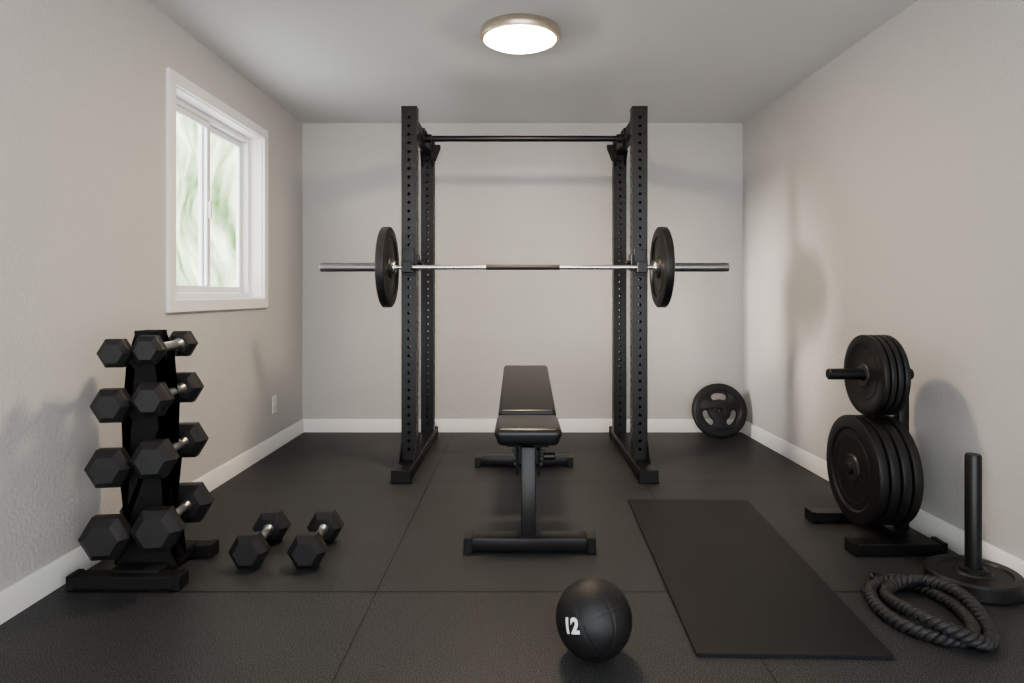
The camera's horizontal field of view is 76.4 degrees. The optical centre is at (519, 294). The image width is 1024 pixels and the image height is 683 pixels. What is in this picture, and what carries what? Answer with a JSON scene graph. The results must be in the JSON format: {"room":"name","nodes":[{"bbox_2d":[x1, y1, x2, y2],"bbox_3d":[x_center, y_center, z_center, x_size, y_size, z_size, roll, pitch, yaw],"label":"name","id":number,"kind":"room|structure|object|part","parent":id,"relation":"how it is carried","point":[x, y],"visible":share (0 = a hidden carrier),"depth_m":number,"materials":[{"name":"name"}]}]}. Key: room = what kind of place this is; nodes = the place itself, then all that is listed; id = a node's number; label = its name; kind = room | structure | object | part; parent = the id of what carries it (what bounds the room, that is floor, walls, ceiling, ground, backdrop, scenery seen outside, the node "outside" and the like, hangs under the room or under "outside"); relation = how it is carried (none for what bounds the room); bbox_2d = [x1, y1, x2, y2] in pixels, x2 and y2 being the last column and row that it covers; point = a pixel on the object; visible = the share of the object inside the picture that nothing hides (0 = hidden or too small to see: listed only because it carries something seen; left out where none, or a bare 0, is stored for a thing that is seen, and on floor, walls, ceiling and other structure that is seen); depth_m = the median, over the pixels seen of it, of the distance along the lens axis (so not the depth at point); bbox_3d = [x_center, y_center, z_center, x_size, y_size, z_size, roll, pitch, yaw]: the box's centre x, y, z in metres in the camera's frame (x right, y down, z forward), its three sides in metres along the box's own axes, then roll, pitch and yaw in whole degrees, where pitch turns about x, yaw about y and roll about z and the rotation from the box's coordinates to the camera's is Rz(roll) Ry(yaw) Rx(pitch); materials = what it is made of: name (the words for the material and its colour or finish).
{"room":"gym","nodes":[
{"label":"gym","id":0,"kind":"room"},
{"bbox_2d":[0,0,301,590],"bbox_3d":[-1.765,-0.136,2.025,0.150,2.400,6.050,0,0,0],"label":"wall","id":1,"kind":"structure","parent":0,"point":[83,82],"depth_m":2.56,"materials":[{"name":"grey paint"}]},
{"bbox_2d":[0,419,303,624],"bbox_3d":[-1.683,1.014,2.025,0.014,0.100,6.050,0,0,0],"label":"baseboard","id":2,"kind":"structure","parent":1,"relation":"attached to","point":[27,591],"depth_m":2.42,"materials":[{"name":"white paint"}]},
{"bbox_2d":[166,67,267,312],"bbox_3d":[-1.755,-0.501,3.708,0.170,1.172,1.219,0,0,0],"label":"window","id":3,"kind":"structure","parent":1,"relation":"in","point":[185,98],"depth_m":3.71,"materials":[{"name":"white paint"}]},
{"bbox_3d":[-1.786,-0.501,3.464,0.020,0.972,0.530,0,0,0],"label":"sash","id":4,"kind":"part","parent":3,"relation":"part of","materials":[{"name":"white plastic"}]},
{"bbox_3d":[-1.800,-0.501,3.708,0.070,1.036,1.083,0,0,0],"label":"frame","id":5,"kind":"part","parent":3,"relation":"part of","materials":[{"name":"white plastic"}]},
{"bbox_3d":[-1.816,-0.501,3.953,0.024,0.972,0.530,0,0,0],"label":"sash","id":6,"kind":"part","parent":3,"relation":"part of","materials":[{"name":"white plastic"}]},
{"bbox_2d":[272,395,276,413],"bbox_3d":[-1.685,0.749,4.465,0.009,0.120,0.074,0,0,0],"label":"wall outlet","id":7,"kind":"object","parent":1,"relation":"attached to","point":[274,398],"visible":1,"depth_m":4.45,"materials":[{"name":"white plastic"}]},
{"bbox_2d":[0,432,1023,682],"bbox_3d":[0.100,1.114,2.025,4.200,0.100,6.350,0,0,0],"label":"floor","id":8,"kind":"structure","parent":0,"point":[396,597],"depth_m":2.36,"materials":[{"name":"rubber"}]},
{"bbox_2d":[66,330,218,590],"bbox_3d":[-1.426,0.599,2.510,0.409,0.930,0.360,0,0,0],"label":"stand","id":9,"kind":"object","parent":8,"relation":"on","point":[135,570],"visible":0.56,"depth_m":2.44,"materials":[{"name":"black metal"}]},
{"bbox_2d":[78,506,132,560],"bbox_3d":[-1.500,0.867,2.480,0.176,0.152,0.401,0,0,-8],"label":"dumbbell","id":10,"kind":"object","parent":9,"relation":"attached to","point":[105,536],"visible":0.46,"depth_m":2.29,"materials":[{"name":"black rubber"}]},
{"bbox_2d":[84,447,133,487],"bbox_3d":[-1.488,0.618,2.480,0.156,0.135,0.401,0,0,-8],"label":"dumbbell","id":11,"kind":"object","parent":9,"relation":"attached to","point":[107,467],"visible":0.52,"depth_m":2.29,"materials":[{"name":"black rubber"}]},
{"bbox_2d":[89,388,133,422],"bbox_3d":[-1.480,0.395,2.480,0.138,0.120,0.393,0,0,-8],"label":"dumbbell","id":12,"kind":"object","parent":9,"relation":"attached to","point":[110,405],"visible":0.5,"depth_m":2.29,"materials":[{"name":"black rubber"}]},
{"bbox_2d":[96,339,132,367],"bbox_3d":[-1.468,0.208,2.480,0.117,0.101,0.380,0,0,-8],"label":"dumbbell","id":13,"kind":"object","parent":9,"relation":"attached to","point":[113,353],"visible":0.44,"depth_m":2.30,"materials":[{"name":"black rubber"}]},
{"bbox_3d":[-1.408,0.574,2.445,0.230,0.880,0.010,0,0,0],"label":"frame plate","id":14,"kind":"part","parent":9,"relation":"part of","materials":[{"name":"black metal"}]},
{"bbox_2d":[130,331,197,363],"bbox_3d":[-1.349,0.196,2.480,0.117,0.101,0.380,0,0,-8],"label":"dumbbell","id":15,"kind":"object","parent":9,"relation":"attached to","point":[147,349],"visible":0.98,"depth_m":2.32,"materials":[{"name":"black rubber"}]},
{"bbox_3d":[-1.349,0.196,2.480,0.048,0.048,0.240,0,0,-8],"label":"handle","id":16,"kind":"part","parent":15,"relation":"part of","materials":[{"name":"silver metal"}]},
{"bbox_2d":[130,372,203,416],"bbox_3d":[-1.337,0.373,2.480,0.138,0.120,0.393,0,0,-8],"label":"dumbbell","id":17,"kind":"object","parent":9,"relation":"attached to","point":[150,399],"visible":0.94,"depth_m":2.31,"materials":[{"name":"black rubber"}]},
{"bbox_3d":[-1.337,0.373,2.480,0.048,0.048,0.227,0,0,-7],"label":"handle","id":18,"kind":"part","parent":17,"relation":"part of","materials":[{"name":"silver metal"}]},
{"bbox_2d":[129,422,208,478],"bbox_3d":[-1.327,0.586,2.480,0.156,0.135,0.401,0,0,-8],"label":"dumbbell","id":19,"kind":"object","parent":9,"relation":"attached to","point":[153,458],"visible":0.94,"depth_m":2.31,"materials":[{"name":"black rubber"}]},
{"bbox_3d":[-1.327,0.586,2.480,0.048,0.048,0.219,0,0,-8],"label":"handle","id":20,"kind":"part","parent":19,"relation":"part of","materials":[{"name":"silver metal"}]},
{"bbox_2d":[130,482,213,552],"bbox_3d":[-1.317,0.839,2.480,0.176,0.152,0.401,0,0,-8],"label":"dumbbell","id":21,"kind":"object","parent":9,"relation":"attached to","point":[158,528],"visible":0.99,"depth_m":2.31,"materials":[{"name":"black rubber"}]},
{"bbox_3d":[-1.317,0.839,2.480,0.048,0.048,0.219,0,0,-8],"label":"handle","id":22,"kind":"part","parent":21,"relation":"part of","materials":[{"name":"silver metal"}]},
{"bbox_3d":[-1.408,0.574,2.515,0.230,0.880,0.010,0,0,0],"label":"frame plate","id":23,"kind":"part","parent":9,"relation":"part of","materials":[{"name":"black metal"}]},
{"bbox_2d":[228,509,290,568],"bbox_3d":[-1.065,0.997,2.675,0.152,0.132,0.356,0,0,-3],"label":"dumbbell","id":24,"kind":"object","parent":8,"relation":"on","point":[248,550],"visible":1,"depth_m":2.53,"materials":[{"name":"black rubber"}]},
{"bbox_3d":[-1.065,0.997,2.675,0.048,0.048,0.184,0,0,-3],"label":"handle","id":25,"kind":"part","parent":24,"relation":"part of","materials":[{"name":"silver metal"}]},
{"bbox_2d":[287,509,343,568],"bbox_3d":[-0.835,0.997,2.675,0.152,0.132,0.356,0,0,-2],"label":"dumbbell","id":26,"kind":"object","parent":8,"relation":"on","point":[307,550],"visible":1,"depth_m":2.52,"materials":[{"name":"black rubber"}]},
{"bbox_3d":[-0.835,0.997,2.675,0.048,0.048,0.184,0,0,-2],"label":"handle","id":27,"kind":"part","parent":26,"relation":"part of","materials":[{"name":"silver metal"}]},
{"bbox_2d":[390,106,659,483],"bbox_3d":[0.027,-0.040,4.275,1.522,2.206,1.236,0,0,0],"label":"power rack","id":28,"kind":"object","parent":8,"relation":"on","point":[634,448],"visible":0.99,"depth_m":3.98,"materials":[{"name":"black metal"}]},
{"bbox_3d":[-0.603,-1.036,4.745,0.045,0.120,0.008,0,0,0],"label":"corner plate","id":29,"kind":"part","parent":28,"relation":"part of","materials":[{"name":"black metal"}]},
{"bbox_2d":[319,261,729,273],"bbox_3d":[0.027,-0.165,3.874,2.430,0.080,0.080,0,0,0],"label":"barbell","id":30,"kind":"object","parent":28,"relation":"on","point":[324,267],"visible":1,"depth_m":3.86,"materials":[{"name":"silver metal"}]},
{"bbox_2d":[375,227,398,307],"bbox_3d":[-0.789,-0.165,3.874,0.057,0.480,0.480,0,0,0],"label":"weight plate","id":31,"kind":"object","parent":30,"relation":"on","point":[386,250],"visible":0.93,"depth_m":3.76,"materials":[{"name":"black rubber"}]},
{"bbox_2d":[649,227,674,307],"bbox_3d":[0.843,-0.165,3.874,0.057,0.480,0.480,0,0,0],"label":"weight plate","id":32,"kind":"object","parent":30,"relation":"on","point":[662,246],"visible":0.96,"depth_m":3.77,"materials":[{"name":"black rubber"}]},
{"bbox_3d":[0.657,-1.036,4.745,0.045,0.120,0.008,0,0,0],"label":"corner plate","id":33,"kind":"part","parent":28,"relation":"part of","materials":[{"name":"black metal"}]},
{"bbox_2d":[464,365,595,553],"bbox_3d":[0.025,0.745,3.380,0.607,0.636,1.429,0,0,0],"label":"weight bench","id":34,"kind":"object","parent":8,"relation":"on","point":[527,419],"visible":1,"depth_m":2.76,"materials":[{"name":"black leather"}]},
{"bbox_3d":[0.035,0.521,3.560,0.282,0.060,0.831,0,9,0],"label":"backrest","id":35,"kind":"part","parent":34,"relation":"part of","materials":[{"name":"black leather"}]},
{"bbox_3d":[0.035,0.687,2.765,0.144,0.060,0.010,0,0,0],"label":"bracket plate","id":36,"kind":"part","parent":34,"relation":"part of","materials":[{"name":"black metal"}]},
{"bbox_3d":[0.125,0.692,2.790,0.050,0.032,0.032,0,0,0],"label":"adjustment knob","id":37,"kind":"part","parent":34,"relation":"part of","materials":[{"name":"black"}]},
{"bbox_2d":[556,577,631,661],"bbox_3d":[0.217,0.951,1.912,0.224,0.224,0.224,0,0,-20],"label":"medicine ball","id":38,"kind":"object","parent":8,"relation":"on","point":[594,616],"visible":1,"depth_m":1.83,"materials":[{"name":"black rubber"}]},
{"bbox_2d":[566,617,579,633],"bbox_3d":[0.147,0.933,1.829,0.053,0.049,0.009,0,0,40],"label":"print","id":39,"kind":"object","parent":38,"relation":"attached to","point":[572,623],"depth_m":1.83,"materials":[{"name":"white paint"}]},
{"bbox_2d":[692,383,746,438],"bbox_3d":[1.492,0.867,4.868,0.407,0.404,0.133,0,0,5],"label":"weight plate","id":40,"kind":"object","parent":8,"relation":"on","point":[702,401],"visible":1,"depth_m":4.84,"materials":[{"name":"black rubber"}]},
{"bbox_2d":[628,499,893,658],"bbox_3d":[0.844,1.058,2.625,0.649,0.010,1.456,0,0,0],"label":"exercise mat","id":41,"kind":"object","parent":8,"relation":"on","point":[736,587],"visible":1,"depth_m":2.32,"materials":[{"name":"black plastic"}]},
{"bbox_2d":[805,368,947,556],"bbox_3d":[1.542,0.692,2.870,0.394,0.742,0.461,0,0,0],"label":"tree","id":42,"kind":"object","parent":8,"relation":"on","point":[900,541],"visible":0.54,"depth_m":2.73,"materials":[{"name":"black metal"}]},
{"bbox_2d":[826,415,888,524],"bbox_3d":[1.464,0.759,2.840,0.045,0.465,0.465,0,0,0],"label":"weight plate","id":43,"kind":"object","parent":42,"relation":"on","point":[861,496],"visible":0.98,"depth_m":2.79,"materials":[{"name":"black rubber"}]},
{"bbox_2d":[844,335,889,414],"bbox_3d":[1.510,0.348,2.840,0.027,0.348,0.348,0,0,0],"label":"weight plate","id":44,"kind":"object","parent":42,"relation":"on","point":[869,396],"visible":0.91,"depth_m":2.80,"materials":[{"name":"black rubber"}]},
{"bbox_2d":[858,415,900,524],"bbox_3d":[1.511,0.759,2.840,0.045,0.465,0.465,0,0,0],"label":"weight plate","id":45,"kind":"object","parent":42,"relation":"on","point":[889,450],"visible":0.16,"depth_m":2.64,"materials":[{"name":"black rubber"}]},
{"bbox_2d":[870,335,896,414],"bbox_3d":[1.538,0.348,2.840,0.027,0.348,0.348,0,0,0],"label":"weight plate","id":46,"kind":"object","parent":42,"relation":"on","point":[892,366],"visible":0.1,"depth_m":2.69,"materials":[{"name":"black rubber"}]},
{"bbox_2d":[869,415,911,524],"bbox_3d":[1.558,0.759,2.840,0.045,0.465,0.465,0,0,0],"label":"weight plate","id":47,"kind":"object","parent":42,"relation":"on","point":[902,455],"visible":0.09,"depth_m":2.64,"materials":[{"name":"black rubber"}]},
{"bbox_2d":[877,335,903,414],"bbox_3d":[1.567,0.348,2.840,0.027,0.348,0.348,0,0,0],"label":"weight plate","id":48,"kind":"object","parent":42,"relation":"on","point":[899,366],"visible":0.12,"depth_m":2.69,"materials":[{"name":"black rubber"}]},
{"bbox_2d":[883,335,910,414],"bbox_3d":[1.595,0.348,2.840,0.027,0.348,0.348,0,0,0],"label":"weight plate","id":49,"kind":"object","parent":42,"relation":"on","point":[906,367],"visible":0.17,"depth_m":2.69,"materials":[{"name":"black rubber"}]},
{"bbox_3d":[1.665,0.670,2.840,0.044,0.697,0.050,0,0,0],"label":"post","id":50,"kind":"part","parent":42,"relation":"part of","materials":[{"name":"black metal"}]},
{"bbox_2d":[879,415,923,524],"bbox_3d":[1.604,0.759,2.840,0.045,0.465,0.465,0,0,0],"label":"weight plate","id":51,"kind":"object","parent":42,"relation":"on","point":[914,457],"visible":0.15,"depth_m":2.64,"materials":[{"name":"black rubber"}]},
{"bbox_2d":[863,571,999,650],"bbox_3d":[1.342,1.021,2.162,0.338,0.086,0.491,0,0,12],"label":"rope","id":52,"kind":"object","parent":8,"relation":"on","point":[977,621],"visible":1,"depth_m":2.09,"materials":[{"name":"black fabric"}]},
{"bbox_2d":[924,452,1023,605],"bbox_3d":[1.654,0.822,2.372,0.308,0.483,0.308,0,0,0],"label":"pin","id":53,"kind":"object","parent":8,"relation":"on","point":[989,582],"visible":0.94,"depth_m":2.35,"materials":[{"name":"black metal"}]},
{"bbox_3d":[1.654,0.787,2.372,0.053,0.414,0.053,0,0,0],"label":"post","id":54,"kind":"part","parent":53,"relation":"part of","materials":[{"name":"black metal"}]},
{"bbox_3d":[1.654,1.033,2.372,0.308,0.060,0.308,0,0,0],"label":"plate","id":55,"kind":"part","parent":53,"relation":"part of","materials":[{"name":"black metal"}]},
{"bbox_2d":[302,123,742,418],"bbox_3d":[0.020,-0.136,5.125,3.720,2.400,0.150,0,0,0],"label":"wall","id":56,"kind":"structure","parent":0,"point":[497,203],"depth_m":5.05,"materials":[{"name":"grey paint"}]},
{"bbox_2d":[303,419,741,431],"bbox_3d":[0.020,1.014,5.043,3.420,0.100,0.014,0,0,0],"label":"baseboard","id":57,"kind":"structure","parent":56,"relation":"attached to","point":[310,425],"depth_m":5.04,"materials":[{"name":"white paint"}]},
{"bbox_2d":[147,0,917,122],"bbox_3d":[0.100,-1.386,2.025,4.200,0.100,6.350,0,0,0],"label":"ceiling","id":58,"kind":"structure","parent":0,"point":[321,61],"depth_m":3.63,"materials":[{"name":"white paint"}]},
{"bbox_2d":[480,14,559,53],"bbox_3d":[0.000,-1.294,3.270,0.406,0.084,0.406,0,0,0],"label":"ceiling lamp","id":59,"kind":"object","parent":58,"relation":"attached to","point":[510,33],"visible":1,"depth_m":3.17,"materials":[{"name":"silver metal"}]},
{"bbox_2d":[485,25,554,53],"bbox_3d":[0.000,-1.273,3.270,0.348,0.042,0.348,0,0,0],"label":"diffuser","id":60,"kind":"object","parent":59,"relation":"attached to","point":[510,39],"depth_m":3.20,"materials":[{"name":"white plastic"}]},
{"bbox_2d":[743,0,1023,560],"bbox_3d":[1.911,-0.136,2.025,0.150,2.400,6.059,0,0,-2],"label":"wall","id":61,"kind":"structure","parent":0,"point":[883,191],"depth_m":2.99,"materials":[{"name":"grey paint"}]},
{"bbox_2d":[742,421,1023,577],"bbox_3d":[1.829,1.014,2.025,0.014,0.100,6.054,0,0,-2],"label":"baseboard","id":62,"kind":"structure","parent":61,"relation":"attached to","point":[925,523],"depth_m":2.89,"materials":[{"name":"white paint"}]},
{"label":"outside","id":63,"kind":"structure","parent":0,"visible":0},
{"bbox_2d":[176,113,235,292],"bbox_3d":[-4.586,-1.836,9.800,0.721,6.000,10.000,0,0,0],"label":"window glass","id":64,"kind":"object","parent":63,"point":[222,153],"visible":0.07,"depth_m":9.63,"materials":[{"name":"clear glass"}]}
]}

